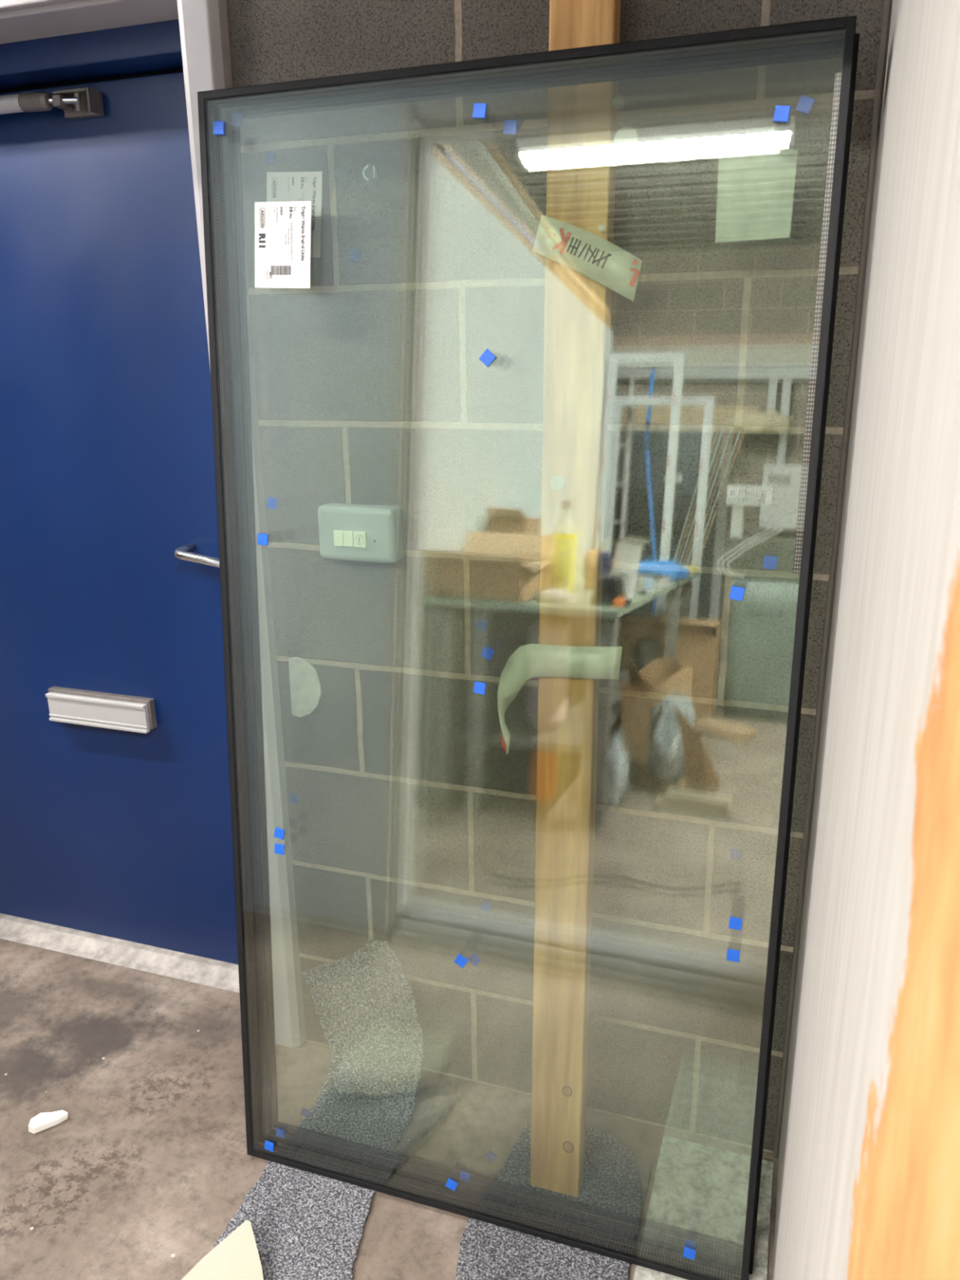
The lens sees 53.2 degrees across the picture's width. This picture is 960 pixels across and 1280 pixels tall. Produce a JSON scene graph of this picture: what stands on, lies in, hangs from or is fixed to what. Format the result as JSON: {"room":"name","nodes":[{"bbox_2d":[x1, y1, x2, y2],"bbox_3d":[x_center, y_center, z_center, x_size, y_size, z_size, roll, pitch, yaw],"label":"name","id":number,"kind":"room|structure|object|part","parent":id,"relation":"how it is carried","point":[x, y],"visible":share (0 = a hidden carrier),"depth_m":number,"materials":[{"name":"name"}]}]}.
{"room":"workshop","nodes":[
{"label":"workshop","id":0,"kind":"room"},
{"bbox_2d":[0,938,778,1279],"bbox_3d":[-2.446,1.820,-0.659,7.600,0.100,7.900,5,18,18],"label":"floor","id":1,"kind":"structure","parent":0,"point":[149,1165],"depth_m":1.89,"materials":[{"name":"concrete"}]},
{"bbox_2d":[28,1110,67,1133],"bbox_3d":[-0.866,0.960,1.917,0.074,0.016,0.039,-12,20,-32],"label":"chip","id":2,"kind":"object","parent":1,"relation":"on","point":[42,1121],"visible":1,"depth_m":1.91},
{"bbox_2d":[182,1219,263,1279],"bbox_3d":[-0.400,1.057,1.483,0.237,0.053,0.248,14,22,39],"label":"paper","id":3,"kind":"object","parent":1,"relation":"on","point":[237,1257],"visible":1,"depth_m":1.58,"materials":[{"name":"beige paper"}]},
{"bbox_2d":[211,937,423,1279],"bbox_3d":[-0.305,0.848,1.732,0.282,0.326,0.638,3,17,11],"label":"carpet offcut","id":4,"kind":"object","parent":1,"relation":"on","point":[305,1225],"visible":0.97,"depth_m":1.93,"materials":[{"name":"grey carpet"}]},
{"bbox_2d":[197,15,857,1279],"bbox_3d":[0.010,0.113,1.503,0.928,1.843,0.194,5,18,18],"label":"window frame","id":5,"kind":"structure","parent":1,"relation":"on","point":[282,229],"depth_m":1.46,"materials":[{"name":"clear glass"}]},
{"bbox_2d":[220,32,859,1275],"bbox_3d":[0.029,0.107,1.544,0.927,1.838,0.193,5,18,18],"label":"glazing","id":6,"kind":"object","parent":1,"relation":"on","point":[582,251],"visible":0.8,"depth_m":1.53,"materials":[{"name":"clear glass"}]},
{"bbox_2d":[752,171,788,210],"bbox_3d":[0.391,-0.602,1.292,0.044,0.057,0.001,5,12,18],"label":"paper sheet","id":7,"kind":"object","parent":6,"relation":"attached to","point":[756,173],"depth_m":1.29,"materials":[{"name":"white paper"}]},
{"bbox_2d":[455,1124,641,1279],"bbox_3d":[0.127,1.025,1.674,0.289,0.008,0.486,5,18,18],"label":"carpet offcut","id":8,"kind":"object","parent":1,"relation":"on","point":[487,1251],"visible":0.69,"depth_m":1.65,"materials":[{"name":"grey carpet"}]},
{"bbox_2d":[529,0,620,1197],"bbox_3d":[0.145,-0.026,1.537,0.098,2.100,0.227,3,17,11],"label":"stud","id":9,"kind":"object","parent":8,"relation":"on","point":[582,118],"visible":1,"depth_m":1.50,"materials":[{"name":"brown wood"}]},
{"bbox_2d":[633,1136,773,1279],"bbox_3d":[0.307,1.098,1.425,0.213,0.008,0.898,5,18,18],"label":"strip","id":10,"kind":"object","parent":1,"relation":"on","point":[698,1188],"visible":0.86,"depth_m":1.72,"materials":[{"name":"grey carpet"}]},
{"bbox_2d":[226,0,891,1153],"bbox_3d":[-1.308,-0.880,2.084,7.600,3.450,0.300,5,18,18],"label":"wall","id":11,"kind":"structure","parent":0,"point":[411,813],"depth_m":1.63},
{"bbox_2d":[0,0,306,1048],"bbox_3d":[-0.932,-0.215,2.116,1.202,2.150,0.290,5,18,18],"label":"door","id":12,"kind":"structure","parent":11,"relation":"in","point":[116,838],"depth_m":2.09,"materials":[{"name":"blue paint"}]},
{"bbox_3d":[-0.796,-1.032,1.833,0.060,0.014,0.012,2,17,9],"label":"closer rod","id":13,"kind":"part","parent":12,"relation":"part of","materials":[{"name":"metal"}]},
{"bbox_3d":[-0.871,-0.190,2.232,1.000,2.035,0.015,5,18,18],"label":"backing panel","id":14,"kind":"part","parent":12,"relation":"part of","materials":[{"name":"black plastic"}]},
{"bbox_3d":[-0.895,0.160,2.268,0.290,0.072,0.020,5,18,18],"label":"letter plate","id":15,"kind":"part","parent":12,"relation":"part of","materials":[{"name":"silver metal"}]},
{"bbox_3d":[-0.563,-0.174,2.015,0.170,0.039,0.080,5,18,18],"label":"pull handle","id":16,"kind":"part","parent":12,"relation":"part of","materials":[{"name":"metal"}]},
{"bbox_2d":[288,656,321,717],"bbox_3d":[-0.341,0.094,1.871,0.069,0.127,0.004,5,18,18],"label":"plaster patch","id":17,"kind":"object","parent":11,"relation":"attached to","point":[304,682],"visible":1,"depth_m":1.87,"materials":[{"name":"white paint"}]},
{"bbox_2d":[317,502,402,563],"bbox_3d":[-0.215,-0.191,1.714,0.150,0.098,0.050,5,18,18],"label":"switch box","id":18,"kind":"object","parent":11,"relation":"attached to","point":[347,531],"visible":1,"depth_m":1.69,"materials":[{"name":"grey paint"}]},
{"bbox_2d":[773,0,892,1158],"bbox_3d":[0.542,-0.627,1.331,0.012,3.360,0.010,5,18,18],"label":"trim","id":19,"kind":"structure","parent":11,"relation":"attached to","point":[888,3],"depth_m":1.47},
{"bbox_2d":[772,0,959,1279],"bbox_3d":[0.363,-0.454,0.612,0.128,3.450,1.514,5,18,18],"label":"wall","id":20,"kind":"structure","parent":0,"point":[868,1180],"depth_m":0.53,"materials":[{"name":"white paint"}]}
]}

